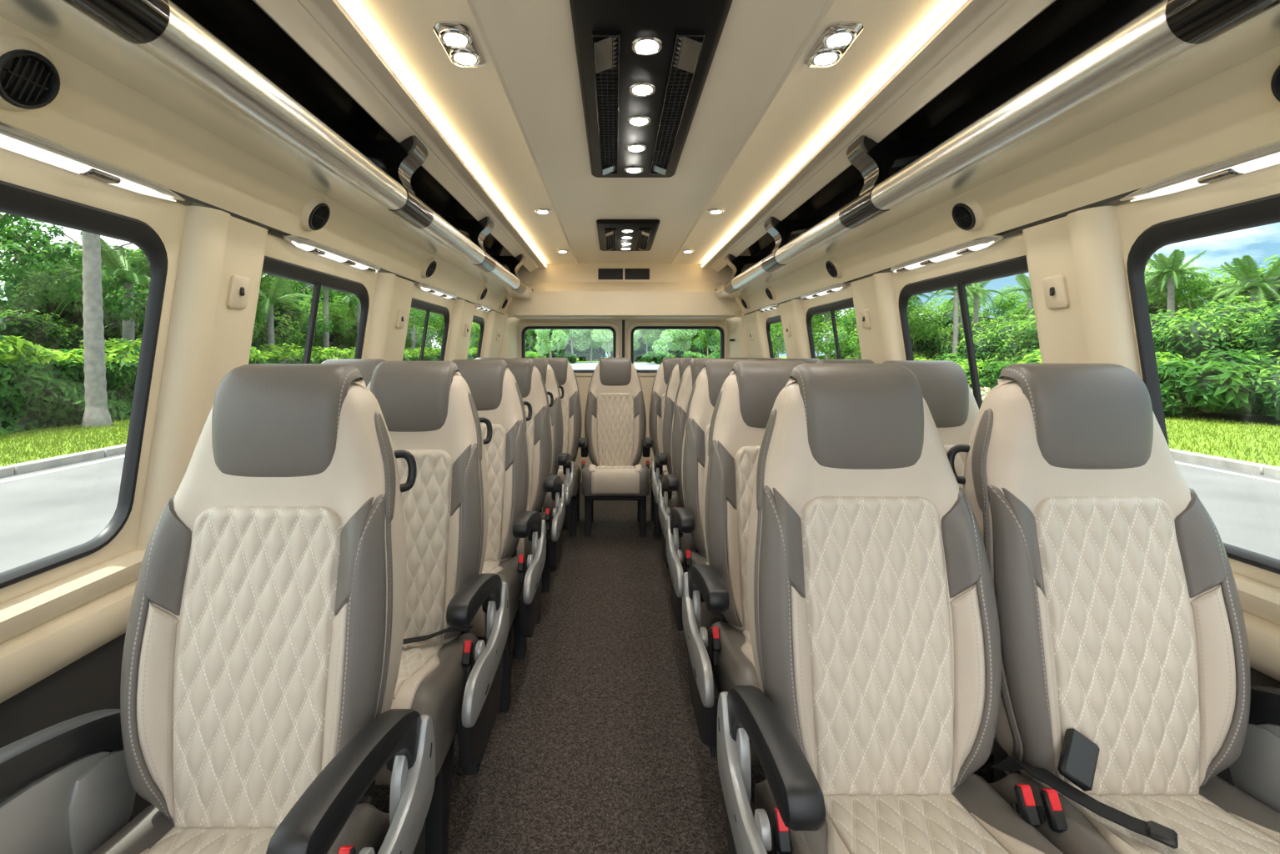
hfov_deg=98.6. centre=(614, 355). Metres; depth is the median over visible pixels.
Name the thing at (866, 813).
seat cushion
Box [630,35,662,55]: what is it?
lamp
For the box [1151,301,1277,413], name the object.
bush
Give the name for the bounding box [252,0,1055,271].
ceiling
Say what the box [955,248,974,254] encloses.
switch
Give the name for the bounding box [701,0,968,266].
light strip
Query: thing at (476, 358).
seat
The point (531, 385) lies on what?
seat
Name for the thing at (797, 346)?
trim
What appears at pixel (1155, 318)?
tree
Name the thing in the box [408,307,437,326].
broadleaf tree
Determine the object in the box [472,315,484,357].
window
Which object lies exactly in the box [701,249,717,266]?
diffuser
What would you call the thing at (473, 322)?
tree
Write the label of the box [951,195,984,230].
air vent
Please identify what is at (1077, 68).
luggage rack
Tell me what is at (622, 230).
lamp
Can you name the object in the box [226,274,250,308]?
plate
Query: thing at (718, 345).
broadleaf tree
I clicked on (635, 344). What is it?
broadleaf tree
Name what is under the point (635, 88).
lamp
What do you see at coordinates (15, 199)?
window
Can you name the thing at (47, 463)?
kerb
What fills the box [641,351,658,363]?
shrub
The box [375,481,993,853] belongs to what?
floor
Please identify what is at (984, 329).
tree
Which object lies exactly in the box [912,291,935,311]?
palm tree
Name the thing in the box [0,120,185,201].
light
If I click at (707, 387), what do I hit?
seat
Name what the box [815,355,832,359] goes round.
shrub
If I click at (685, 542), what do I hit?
seat cushion
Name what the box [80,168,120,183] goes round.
switch
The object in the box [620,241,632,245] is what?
lamp
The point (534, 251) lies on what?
diffuser
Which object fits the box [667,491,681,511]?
seat cushion
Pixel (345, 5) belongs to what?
diffuser
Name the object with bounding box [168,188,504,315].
trim
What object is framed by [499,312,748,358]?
trim
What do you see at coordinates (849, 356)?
shrub
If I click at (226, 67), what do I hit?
luggage rack
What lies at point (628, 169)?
lamp
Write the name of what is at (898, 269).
switch
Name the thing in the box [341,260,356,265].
switch
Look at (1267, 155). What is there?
light
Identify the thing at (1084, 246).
trim
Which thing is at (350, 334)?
broadleaf tree
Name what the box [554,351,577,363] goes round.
shrub
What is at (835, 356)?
shrub
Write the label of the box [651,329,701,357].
tree
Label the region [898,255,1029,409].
window
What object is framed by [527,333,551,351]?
tree
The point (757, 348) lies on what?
trim
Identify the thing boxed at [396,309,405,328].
plate
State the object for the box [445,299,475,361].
trim
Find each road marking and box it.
[0,455,124,482]
[1174,461,1279,482]
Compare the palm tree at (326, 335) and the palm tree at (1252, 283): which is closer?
the palm tree at (1252, 283)
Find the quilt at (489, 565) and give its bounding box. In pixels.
[481,560,500,573]
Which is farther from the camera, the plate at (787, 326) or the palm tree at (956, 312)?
the palm tree at (956, 312)
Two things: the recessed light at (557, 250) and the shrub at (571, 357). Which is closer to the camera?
the recessed light at (557, 250)
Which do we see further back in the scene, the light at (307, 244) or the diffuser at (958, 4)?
the light at (307, 244)
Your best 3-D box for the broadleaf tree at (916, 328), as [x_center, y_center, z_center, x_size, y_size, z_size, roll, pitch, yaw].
[16.053,-2.082,31.698,5.100,7.799,4.814,0,0,-42]
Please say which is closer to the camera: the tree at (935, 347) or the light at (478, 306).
the light at (478, 306)
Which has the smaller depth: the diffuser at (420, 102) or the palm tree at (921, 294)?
the diffuser at (420, 102)
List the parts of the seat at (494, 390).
panel, quilted panel, cushion panel, seat frame, backrest, leg, panel, leg, armrest, grab handle, recline lever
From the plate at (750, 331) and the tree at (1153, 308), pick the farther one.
the tree at (1153, 308)
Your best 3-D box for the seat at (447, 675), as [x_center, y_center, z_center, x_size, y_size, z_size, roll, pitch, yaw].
[-0.571,0.619,1.446,0.522,1.203,0.619,0,0,0]
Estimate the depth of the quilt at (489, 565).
2.08 m
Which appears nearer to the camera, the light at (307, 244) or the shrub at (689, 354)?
the light at (307, 244)
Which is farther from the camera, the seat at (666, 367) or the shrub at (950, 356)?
the shrub at (950, 356)
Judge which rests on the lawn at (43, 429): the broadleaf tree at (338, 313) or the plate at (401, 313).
the broadleaf tree at (338, 313)
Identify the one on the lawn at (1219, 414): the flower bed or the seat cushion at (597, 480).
the flower bed
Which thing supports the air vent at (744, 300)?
in the wall at (1236, 110)
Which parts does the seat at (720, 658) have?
recline lever, armrest, leg, seat frame, backrest, panel, quilted panel, cushion panel, leg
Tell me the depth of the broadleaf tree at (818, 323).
39.47 m
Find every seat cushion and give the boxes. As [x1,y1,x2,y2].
[90,803,389,853]
[375,632,478,788]
[476,556,527,640]
[524,511,551,562]
[542,491,555,523]
[572,464,581,496]
[582,465,649,496]
[649,466,663,487]
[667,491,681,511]
[678,532,694,558]
[682,551,720,629]
[705,621,761,766]
[754,773,1064,853]
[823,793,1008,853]
[988,773,1279,853]
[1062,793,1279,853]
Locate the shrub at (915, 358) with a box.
[913,356,943,360]
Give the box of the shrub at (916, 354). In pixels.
[913,351,928,360]
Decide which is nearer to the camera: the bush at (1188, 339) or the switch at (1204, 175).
the switch at (1204, 175)
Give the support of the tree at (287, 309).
on the lawn at (43, 429)
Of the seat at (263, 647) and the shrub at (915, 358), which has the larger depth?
the shrub at (915, 358)
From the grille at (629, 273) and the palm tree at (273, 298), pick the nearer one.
the grille at (629, 273)
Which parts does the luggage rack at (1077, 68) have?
panel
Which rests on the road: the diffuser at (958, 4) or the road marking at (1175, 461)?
the road marking at (1175, 461)
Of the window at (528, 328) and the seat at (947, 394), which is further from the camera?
the window at (528, 328)
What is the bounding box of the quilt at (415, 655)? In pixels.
[393,642,442,697]
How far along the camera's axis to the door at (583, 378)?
5.29 m
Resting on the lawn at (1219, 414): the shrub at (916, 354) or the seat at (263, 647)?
the shrub at (916, 354)
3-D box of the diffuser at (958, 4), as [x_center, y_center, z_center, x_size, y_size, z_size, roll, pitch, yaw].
[0.785,-0.803,1.090,0.010,0.014,0.928,0,0,0]
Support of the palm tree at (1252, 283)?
on the lawn at (1219, 414)
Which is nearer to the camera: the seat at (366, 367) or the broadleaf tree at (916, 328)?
the seat at (366, 367)
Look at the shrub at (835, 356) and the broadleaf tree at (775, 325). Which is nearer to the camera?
the shrub at (835, 356)
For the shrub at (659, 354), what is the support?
on the forecourt
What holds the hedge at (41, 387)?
on the lawn at (43, 429)
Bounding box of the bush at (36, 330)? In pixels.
[0,304,84,354]
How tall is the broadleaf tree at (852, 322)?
5.610 m
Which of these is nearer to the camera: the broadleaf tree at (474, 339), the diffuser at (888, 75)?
the diffuser at (888, 75)
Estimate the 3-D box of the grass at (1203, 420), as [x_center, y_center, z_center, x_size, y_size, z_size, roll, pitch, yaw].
[13.104,1.680,14.998,5.884,0.100,18.070,0,0,0]
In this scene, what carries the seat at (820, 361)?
on the floor
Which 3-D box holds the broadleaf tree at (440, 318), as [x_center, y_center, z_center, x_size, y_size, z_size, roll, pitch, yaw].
[-16.216,-1.975,48.150,4.684,7.184,4.318,0,0,-12]
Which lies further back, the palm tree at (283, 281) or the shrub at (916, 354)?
the shrub at (916, 354)
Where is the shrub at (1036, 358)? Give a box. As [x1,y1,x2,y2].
[1017,348,1042,363]
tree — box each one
[0,211,123,301]
[0,218,150,326]
[0,247,150,359]
[40,242,150,311]
[50,230,150,359]
[63,245,266,351]
[81,230,112,427]
[251,298,266,342]
[254,293,309,358]
[256,272,307,350]
[256,276,321,358]
[262,274,337,351]
[266,276,315,351]
[272,275,295,296]
[288,280,352,351]
[291,281,361,358]
[293,293,352,351]
[315,298,356,355]
[328,288,356,351]
[333,291,361,336]
[404,316,426,349]
[406,309,444,350]
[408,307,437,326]
[411,308,429,353]
[434,313,476,336]
[468,321,480,347]
[469,321,480,348]
[525,329,537,351]
[526,329,547,353]
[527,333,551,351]
[534,329,568,357]
[535,329,575,357]
[559,329,591,352]
[566,341,607,361]
[576,341,612,361]
[581,329,602,362]
[590,329,612,357]
[610,319,648,361]
[633,330,642,351]
[635,330,664,361]
[637,329,660,362]
[651,329,685,351]
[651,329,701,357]
[662,329,698,352]
[689,337,707,356]
[692,329,720,356]
[698,329,720,356]
[702,329,720,351]
[769,321,786,356]
[770,325,784,357]
[779,307,855,359]
[812,316,833,356]
[823,313,846,351]
[827,310,859,359]
[840,335,861,356]
[847,294,948,355]
[910,326,940,358]
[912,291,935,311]
[914,321,973,360]
[923,286,992,354]
[923,295,989,316]
[928,303,1002,332]
[935,283,992,325]
[939,327,965,356]
[945,279,1004,327]
[957,312,1032,351]
[982,285,1034,326]
[995,273,1033,321]
[995,314,1037,363]
[1003,301,1034,321]
[1012,316,1039,364]
[1020,288,1034,318]
[1144,249,1212,316]
[1144,255,1240,316]
[1147,292,1195,316]
[1149,295,1279,363]
[1194,277,1242,312]
[1201,255,1279,310]
[1202,262,1273,313]
[1227,298,1279,375]
[1243,254,1279,312]
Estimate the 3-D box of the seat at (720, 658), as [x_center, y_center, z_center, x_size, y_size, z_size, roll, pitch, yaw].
[0.467,0.619,1.517,0.517,1.203,0.615,0,0,0]
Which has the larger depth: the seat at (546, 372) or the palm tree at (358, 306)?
the palm tree at (358, 306)
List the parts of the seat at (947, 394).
quilted panel, backrest, panel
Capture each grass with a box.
[1164,413,1279,466]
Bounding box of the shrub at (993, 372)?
[978,355,1024,390]
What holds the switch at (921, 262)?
attached to the light at (978, 243)
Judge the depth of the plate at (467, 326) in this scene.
3.62 m
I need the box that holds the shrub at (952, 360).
[949,359,983,364]
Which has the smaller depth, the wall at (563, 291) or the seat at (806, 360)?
the seat at (806, 360)
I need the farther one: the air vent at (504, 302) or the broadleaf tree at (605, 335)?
the broadleaf tree at (605, 335)
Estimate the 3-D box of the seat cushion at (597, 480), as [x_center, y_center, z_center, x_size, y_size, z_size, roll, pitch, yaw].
[0.006,0.835,3.807,0.444,0.210,0.467,0,0,0]
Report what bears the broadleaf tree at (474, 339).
on the lawn at (43, 429)
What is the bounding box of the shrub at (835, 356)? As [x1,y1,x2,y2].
[832,351,859,359]
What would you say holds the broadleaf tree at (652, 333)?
on the forecourt
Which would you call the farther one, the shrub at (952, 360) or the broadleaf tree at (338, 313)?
the broadleaf tree at (338, 313)
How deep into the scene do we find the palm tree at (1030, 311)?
28.42 m
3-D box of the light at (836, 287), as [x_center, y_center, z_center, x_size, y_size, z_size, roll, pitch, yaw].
[1.143,-0.347,3.040,0.065,0.039,0.640,0,0,0]
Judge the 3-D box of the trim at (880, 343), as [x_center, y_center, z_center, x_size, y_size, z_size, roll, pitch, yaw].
[1.200,0.054,2.473,0.176,0.802,0.345,0,0,0]
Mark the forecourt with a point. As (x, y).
(578, 365)
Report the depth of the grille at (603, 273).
4.99 m
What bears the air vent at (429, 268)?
in the wall at (62, 629)
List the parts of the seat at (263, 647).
armrest, arm plate, cushion panel, panel, quilted panel, backrest, panel, armrest, seat frame, recline lever, grab handle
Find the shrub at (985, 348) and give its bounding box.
[954,320,1025,365]
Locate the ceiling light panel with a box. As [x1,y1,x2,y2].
[569,0,732,177]
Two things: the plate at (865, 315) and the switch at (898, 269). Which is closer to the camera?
the switch at (898, 269)
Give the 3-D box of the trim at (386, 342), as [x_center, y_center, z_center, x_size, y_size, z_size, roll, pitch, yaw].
[-1.030,0.054,2.473,0.176,0.802,0.345,0,0,0]
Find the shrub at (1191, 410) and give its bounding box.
[1154,351,1204,416]
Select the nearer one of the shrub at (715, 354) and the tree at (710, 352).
the shrub at (715, 354)
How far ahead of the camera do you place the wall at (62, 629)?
1.15 m
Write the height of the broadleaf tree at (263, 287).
8.650 m
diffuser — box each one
[339,0,397,72]
[396,70,418,99]
[416,97,504,210]
[502,210,534,250]
[533,250,547,266]
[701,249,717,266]
[717,210,756,250]
[755,97,866,210]
[865,70,891,99]
[891,0,965,72]
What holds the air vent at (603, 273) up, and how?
in the wall at (563, 291)
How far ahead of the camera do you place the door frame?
5.27 m
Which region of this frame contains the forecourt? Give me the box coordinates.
[568,361,660,369]
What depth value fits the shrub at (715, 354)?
61.16 m
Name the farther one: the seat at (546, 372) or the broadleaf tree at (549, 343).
the broadleaf tree at (549, 343)
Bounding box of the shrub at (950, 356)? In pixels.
[933,352,988,362]
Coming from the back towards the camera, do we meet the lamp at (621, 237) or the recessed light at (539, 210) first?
the lamp at (621, 237)
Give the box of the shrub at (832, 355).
[815,352,835,358]
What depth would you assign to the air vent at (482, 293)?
3.90 m
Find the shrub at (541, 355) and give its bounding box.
[527,351,546,357]
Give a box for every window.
[0,180,168,588]
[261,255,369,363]
[410,297,449,361]
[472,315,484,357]
[522,326,616,372]
[631,326,723,372]
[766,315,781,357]
[805,297,853,359]
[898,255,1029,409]
[1126,193,1279,574]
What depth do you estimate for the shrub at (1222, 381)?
14.36 m
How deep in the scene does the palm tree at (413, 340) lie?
42.01 m
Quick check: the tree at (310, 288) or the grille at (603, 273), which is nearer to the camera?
the grille at (603, 273)
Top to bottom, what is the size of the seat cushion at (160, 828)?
0.210 m
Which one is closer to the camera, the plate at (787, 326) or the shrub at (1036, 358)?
the plate at (787, 326)
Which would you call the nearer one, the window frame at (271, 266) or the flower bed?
the window frame at (271, 266)
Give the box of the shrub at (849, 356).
[845,355,861,359]
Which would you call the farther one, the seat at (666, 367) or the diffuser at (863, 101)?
the seat at (666, 367)
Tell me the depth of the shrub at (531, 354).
64.93 m
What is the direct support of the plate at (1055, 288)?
attached to the wall at (1236, 110)
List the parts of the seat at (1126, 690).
grab handle, seat frame, panel, backrest, cushion panel, quilted panel, panel, cushion panel, arm plate, armrest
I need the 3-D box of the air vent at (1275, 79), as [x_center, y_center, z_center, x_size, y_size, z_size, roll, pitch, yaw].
[1.117,-0.449,0.875,0.075,0.111,0.124,0,0,0]
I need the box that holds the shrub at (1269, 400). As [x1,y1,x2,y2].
[1224,365,1279,420]
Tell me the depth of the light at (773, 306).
3.97 m
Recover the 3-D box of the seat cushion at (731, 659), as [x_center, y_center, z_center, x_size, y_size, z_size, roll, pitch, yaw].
[0.500,0.835,1.446,0.444,0.210,0.467,0,0,0]
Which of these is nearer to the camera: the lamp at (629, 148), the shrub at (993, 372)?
the lamp at (629, 148)
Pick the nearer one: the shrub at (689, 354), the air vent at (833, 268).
the air vent at (833, 268)
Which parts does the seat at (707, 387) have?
recline lever, armrest, backrest, panel, quilted panel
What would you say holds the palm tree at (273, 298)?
on the lawn at (43, 429)
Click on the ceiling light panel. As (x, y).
(644, 66)
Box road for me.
[0,453,1279,572]
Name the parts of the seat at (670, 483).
recline lever, armrest, backrest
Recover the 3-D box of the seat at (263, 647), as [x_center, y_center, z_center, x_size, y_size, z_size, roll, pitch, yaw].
[-0.623,0.619,0.847,0.570,1.203,0.615,0,0,0]
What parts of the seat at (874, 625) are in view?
recline lever, armrest, panel, cushion panel, backrest, quilted panel, panel, cushion panel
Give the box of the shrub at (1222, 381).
[1156,349,1279,417]
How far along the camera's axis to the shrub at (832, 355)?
43.04 m
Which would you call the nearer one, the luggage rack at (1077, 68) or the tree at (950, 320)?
the luggage rack at (1077, 68)
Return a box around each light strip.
[336,0,547,266]
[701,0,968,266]
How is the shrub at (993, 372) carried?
on the lawn at (1219, 414)
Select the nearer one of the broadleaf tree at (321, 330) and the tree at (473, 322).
the broadleaf tree at (321, 330)
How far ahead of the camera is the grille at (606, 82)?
1.79 m
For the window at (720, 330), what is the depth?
5.28 m
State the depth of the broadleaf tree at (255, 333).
23.46 m
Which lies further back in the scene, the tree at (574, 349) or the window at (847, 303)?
the tree at (574, 349)
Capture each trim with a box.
[136,205,267,549]
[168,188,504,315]
[365,271,414,361]
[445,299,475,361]
[481,311,505,357]
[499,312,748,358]
[742,311,769,357]
[743,187,1141,315]
[778,299,811,358]
[850,272,904,363]
[1022,205,1140,377]
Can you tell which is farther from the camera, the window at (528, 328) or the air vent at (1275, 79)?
the window at (528, 328)
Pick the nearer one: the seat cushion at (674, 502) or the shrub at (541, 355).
the seat cushion at (674, 502)
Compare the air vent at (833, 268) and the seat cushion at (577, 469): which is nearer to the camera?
the air vent at (833, 268)
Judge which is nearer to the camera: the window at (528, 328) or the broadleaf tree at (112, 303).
the window at (528, 328)
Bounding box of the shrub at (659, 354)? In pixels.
[653,350,675,364]
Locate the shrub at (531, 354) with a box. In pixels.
[525,351,538,357]
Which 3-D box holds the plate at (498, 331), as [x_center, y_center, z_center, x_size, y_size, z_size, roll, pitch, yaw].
[-0.977,-0.165,4.620,0.024,0.084,0.068,0,0,0]
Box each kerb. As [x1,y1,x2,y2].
[0,443,125,477]
[1169,448,1279,478]
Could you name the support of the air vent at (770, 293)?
in the wall at (1236, 110)
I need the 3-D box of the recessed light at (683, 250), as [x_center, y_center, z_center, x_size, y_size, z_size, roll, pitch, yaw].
[0.582,-0.824,4.360,0.104,0.014,0.104,0,0,0]
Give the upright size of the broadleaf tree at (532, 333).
7.539 m
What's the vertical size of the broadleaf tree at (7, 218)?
7.870 m
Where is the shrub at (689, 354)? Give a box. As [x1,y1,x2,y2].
[682,351,707,357]
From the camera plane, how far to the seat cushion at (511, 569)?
1.95 m
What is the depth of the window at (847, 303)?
3.00 m
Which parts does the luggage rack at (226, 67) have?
panel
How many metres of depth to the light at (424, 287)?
2.93 m
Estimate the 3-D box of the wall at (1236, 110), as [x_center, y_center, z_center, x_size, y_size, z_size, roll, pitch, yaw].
[1.212,0.345,2.270,0.243,1.750,6.040,0,0,0]
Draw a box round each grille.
[593,36,618,170]
[597,268,622,279]
[624,268,649,279]
[652,37,702,169]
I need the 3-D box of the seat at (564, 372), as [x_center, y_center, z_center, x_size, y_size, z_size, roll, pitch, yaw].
[-0.466,0.619,3.875,0.451,1.203,0.610,0,0,0]
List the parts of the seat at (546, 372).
panel, backrest, grab handle, armrest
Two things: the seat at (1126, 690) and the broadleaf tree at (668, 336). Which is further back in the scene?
the broadleaf tree at (668, 336)
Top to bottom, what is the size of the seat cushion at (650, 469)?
0.210 m
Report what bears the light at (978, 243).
attached to the wall at (1236, 110)
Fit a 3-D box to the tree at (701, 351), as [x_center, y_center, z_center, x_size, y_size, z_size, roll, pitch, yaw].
[13.460,-2.957,100.656,9.815,9.353,9.443,0,0,17]
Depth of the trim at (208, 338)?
1.31 m
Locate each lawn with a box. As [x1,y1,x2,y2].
[0,419,130,466]
[568,356,653,361]
[774,356,1279,466]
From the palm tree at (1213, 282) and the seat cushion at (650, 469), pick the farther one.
the palm tree at (1213, 282)
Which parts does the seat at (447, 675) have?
panel, cushion panel, quilted panel, backrest, leg, panel, seat frame, leg, armrest, recline lever, grab handle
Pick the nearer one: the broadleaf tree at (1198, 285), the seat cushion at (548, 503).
the seat cushion at (548, 503)
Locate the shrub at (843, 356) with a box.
[827,351,861,359]
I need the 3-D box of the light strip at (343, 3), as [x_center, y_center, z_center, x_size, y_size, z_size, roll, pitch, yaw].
[-0.616,-0.803,2.230,0.012,0.016,5.460,0,0,0]
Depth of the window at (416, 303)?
3.01 m
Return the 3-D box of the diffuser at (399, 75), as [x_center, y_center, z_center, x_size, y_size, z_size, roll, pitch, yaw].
[-0.615,-0.803,1.640,0.010,0.014,0.148,0,0,0]
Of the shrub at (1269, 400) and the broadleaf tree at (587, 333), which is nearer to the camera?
the shrub at (1269, 400)
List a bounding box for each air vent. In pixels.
[0,34,60,111]
[300,195,330,230]
[421,256,436,277]
[476,285,487,300]
[499,296,507,309]
[596,266,652,281]
[741,296,749,309]
[765,285,776,300]
[825,256,842,277]
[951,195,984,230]
[1270,59,1279,101]
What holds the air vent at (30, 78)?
in the wall at (62, 629)
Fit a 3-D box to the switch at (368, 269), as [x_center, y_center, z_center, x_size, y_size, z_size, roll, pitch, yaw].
[-0.957,-0.334,2.147,0.030,0.012,0.060,0,0,0]
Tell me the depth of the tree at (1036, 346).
22.73 m
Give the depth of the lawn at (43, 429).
10.82 m
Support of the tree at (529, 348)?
on the lawn at (577, 359)
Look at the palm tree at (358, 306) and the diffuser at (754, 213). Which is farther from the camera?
the palm tree at (358, 306)
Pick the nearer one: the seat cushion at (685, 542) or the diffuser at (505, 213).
the seat cushion at (685, 542)
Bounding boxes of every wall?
[0,16,511,822]
[505,262,742,319]
[735,45,1279,786]
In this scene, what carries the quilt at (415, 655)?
on the seat at (447, 675)
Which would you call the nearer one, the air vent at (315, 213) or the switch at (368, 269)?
the air vent at (315, 213)
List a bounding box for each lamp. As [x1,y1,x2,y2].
[620,235,632,239]
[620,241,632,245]
[620,246,631,250]
[621,229,633,232]
[624,165,643,173]
[625,143,647,152]
[627,115,651,126]
[628,81,656,96]
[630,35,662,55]
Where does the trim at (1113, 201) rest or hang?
attached to the wall at (1236, 110)
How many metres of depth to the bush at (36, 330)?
17.66 m
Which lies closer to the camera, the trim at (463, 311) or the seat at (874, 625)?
the seat at (874, 625)
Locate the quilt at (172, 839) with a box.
[145,825,276,853]
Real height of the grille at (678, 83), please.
0.002 m
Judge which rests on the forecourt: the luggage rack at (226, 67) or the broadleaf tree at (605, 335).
the broadleaf tree at (605, 335)
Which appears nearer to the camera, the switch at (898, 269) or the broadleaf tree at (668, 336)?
the switch at (898, 269)
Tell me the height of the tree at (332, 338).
7.117 m
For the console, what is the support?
attached to the ceiling
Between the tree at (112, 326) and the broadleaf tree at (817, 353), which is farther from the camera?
the broadleaf tree at (817, 353)
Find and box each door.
[519,319,622,481]
[624,319,734,481]
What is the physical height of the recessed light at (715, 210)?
0.014 m
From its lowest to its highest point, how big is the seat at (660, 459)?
1.203 m
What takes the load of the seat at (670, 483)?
on the floor
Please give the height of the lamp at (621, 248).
0.009 m
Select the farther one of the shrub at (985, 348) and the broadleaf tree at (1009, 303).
the broadleaf tree at (1009, 303)
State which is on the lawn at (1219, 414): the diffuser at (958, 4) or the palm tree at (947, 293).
the palm tree at (947, 293)
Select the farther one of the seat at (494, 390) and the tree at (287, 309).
the tree at (287, 309)
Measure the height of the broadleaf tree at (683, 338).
7.363 m
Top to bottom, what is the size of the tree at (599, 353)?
10.976 m
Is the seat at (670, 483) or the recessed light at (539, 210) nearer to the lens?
the seat at (670, 483)
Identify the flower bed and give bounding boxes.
[970,386,990,401]
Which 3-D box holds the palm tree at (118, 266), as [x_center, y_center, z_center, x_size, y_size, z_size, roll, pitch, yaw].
[-15.345,-0.924,17.188,3.498,5.528,3.309,0,0,-28]
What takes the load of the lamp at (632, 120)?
attached to the ceiling light panel
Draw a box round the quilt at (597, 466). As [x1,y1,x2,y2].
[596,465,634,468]
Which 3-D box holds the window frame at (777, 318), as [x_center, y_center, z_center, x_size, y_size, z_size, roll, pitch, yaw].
[1.228,0.068,4.001,0.126,0.705,0.542,0,0,0]
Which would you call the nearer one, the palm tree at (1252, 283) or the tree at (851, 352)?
the palm tree at (1252, 283)
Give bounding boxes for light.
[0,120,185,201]
[282,235,380,272]
[416,282,456,300]
[432,20,485,67]
[474,303,491,312]
[533,207,552,214]
[556,249,569,252]
[681,249,694,252]
[707,207,725,214]
[760,303,778,312]
[799,282,846,300]
[804,20,863,67]
[890,235,1003,272]
[1119,140,1279,201]
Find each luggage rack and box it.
[0,0,533,298]
[715,0,1279,298]
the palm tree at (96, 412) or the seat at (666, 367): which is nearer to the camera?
the seat at (666, 367)
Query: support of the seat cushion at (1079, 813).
on the seat at (1126, 690)
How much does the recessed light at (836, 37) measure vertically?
0.016 m
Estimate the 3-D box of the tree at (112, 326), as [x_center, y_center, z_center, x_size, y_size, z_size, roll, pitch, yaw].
[-19.801,-1.264,21.540,6.334,6.326,6.312,0,0,-43]
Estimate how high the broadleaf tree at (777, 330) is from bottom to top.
8.541 m
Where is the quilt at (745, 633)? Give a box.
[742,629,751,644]
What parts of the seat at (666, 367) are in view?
leg, leg, backrest, panel, quilted panel, cushion panel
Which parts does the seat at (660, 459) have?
armrest, backrest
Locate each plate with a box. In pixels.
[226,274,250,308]
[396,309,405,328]
[463,323,469,336]
[496,330,499,340]
[749,330,753,340]
[785,323,791,336]
[860,309,870,328]
[1042,274,1069,308]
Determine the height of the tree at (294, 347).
6.996 m
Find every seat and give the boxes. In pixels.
[0,363,435,853]
[321,358,386,387]
[366,361,509,853]
[451,359,546,712]
[474,357,505,359]
[491,358,565,623]
[513,357,574,572]
[545,357,582,537]
[577,357,652,537]
[648,357,680,537]
[652,357,712,529]
[657,358,731,568]
[666,359,757,649]
[682,360,806,800]
[717,363,1064,853]
[725,357,750,359]
[748,357,782,360]
[777,358,819,363]
[816,359,875,363]
[881,360,995,758]
[946,363,1279,853]
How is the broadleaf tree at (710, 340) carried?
on the lawn at (1219, 414)
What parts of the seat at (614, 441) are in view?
armrest, leg, leg, cushion panel, panel, seat frame, panel, backrest, quilted panel, panel, cushion panel, leg, leg, armrest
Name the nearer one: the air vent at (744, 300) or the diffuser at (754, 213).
the diffuser at (754, 213)
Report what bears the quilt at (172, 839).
on the seat at (263, 647)
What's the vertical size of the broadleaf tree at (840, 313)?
6.595 m
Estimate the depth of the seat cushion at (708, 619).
2.06 m
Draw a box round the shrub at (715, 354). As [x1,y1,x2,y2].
[707,351,720,358]
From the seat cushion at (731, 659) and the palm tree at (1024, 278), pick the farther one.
the palm tree at (1024, 278)
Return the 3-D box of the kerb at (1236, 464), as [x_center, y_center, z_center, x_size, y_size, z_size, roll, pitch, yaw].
[10.090,1.482,37.000,0.180,0.785,89.990,0,0,0]
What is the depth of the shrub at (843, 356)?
38.91 m
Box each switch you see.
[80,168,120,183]
[308,247,325,254]
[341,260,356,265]
[362,267,376,272]
[896,267,910,272]
[919,260,934,265]
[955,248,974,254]
[1197,168,1243,183]
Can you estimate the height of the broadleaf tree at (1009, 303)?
6.214 m
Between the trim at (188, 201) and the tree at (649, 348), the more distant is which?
the tree at (649, 348)
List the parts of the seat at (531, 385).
panel, quilted panel, panel, backrest, leg, leg, grab handle, armrest, recline lever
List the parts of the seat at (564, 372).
panel, quilted panel, backrest, panel, leg, leg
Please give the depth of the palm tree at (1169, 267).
23.83 m
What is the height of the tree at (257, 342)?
7.994 m
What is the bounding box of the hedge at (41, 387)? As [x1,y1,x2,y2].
[0,335,477,436]
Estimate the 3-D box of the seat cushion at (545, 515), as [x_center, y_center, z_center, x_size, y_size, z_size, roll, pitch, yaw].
[-0.547,0.835,2.607,0.444,0.210,0.467,0,0,0]
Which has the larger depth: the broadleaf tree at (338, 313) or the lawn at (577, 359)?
the lawn at (577, 359)
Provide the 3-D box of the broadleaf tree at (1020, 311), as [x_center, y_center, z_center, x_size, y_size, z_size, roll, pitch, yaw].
[23.453,-0.639,30.979,2.961,4.894,2.912,0,0,-11]
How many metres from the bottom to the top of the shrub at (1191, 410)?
2.207 m
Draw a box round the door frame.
[622,319,624,357]
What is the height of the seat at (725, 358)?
1.203 m
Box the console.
[596,219,659,250]
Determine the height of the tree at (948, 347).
3.606 m
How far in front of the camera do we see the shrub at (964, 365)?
23.99 m
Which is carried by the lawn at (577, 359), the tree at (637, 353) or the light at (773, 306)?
the tree at (637, 353)
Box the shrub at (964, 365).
[956,358,1010,388]
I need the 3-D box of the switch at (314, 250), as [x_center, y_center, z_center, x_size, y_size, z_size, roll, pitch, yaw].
[-0.957,-0.334,1.766,0.030,0.012,0.060,0,0,0]
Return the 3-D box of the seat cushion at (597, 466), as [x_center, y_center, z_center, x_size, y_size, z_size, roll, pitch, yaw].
[0.006,0.775,3.804,0.253,0.079,0.342,0,0,0]
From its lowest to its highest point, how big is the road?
1.320 m
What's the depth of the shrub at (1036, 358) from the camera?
20.63 m
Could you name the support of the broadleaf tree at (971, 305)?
on the lawn at (1219, 414)
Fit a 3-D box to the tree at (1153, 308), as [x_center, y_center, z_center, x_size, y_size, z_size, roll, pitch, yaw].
[25.566,-0.866,28.121,6.378,6.317,6.358,0,0,32]

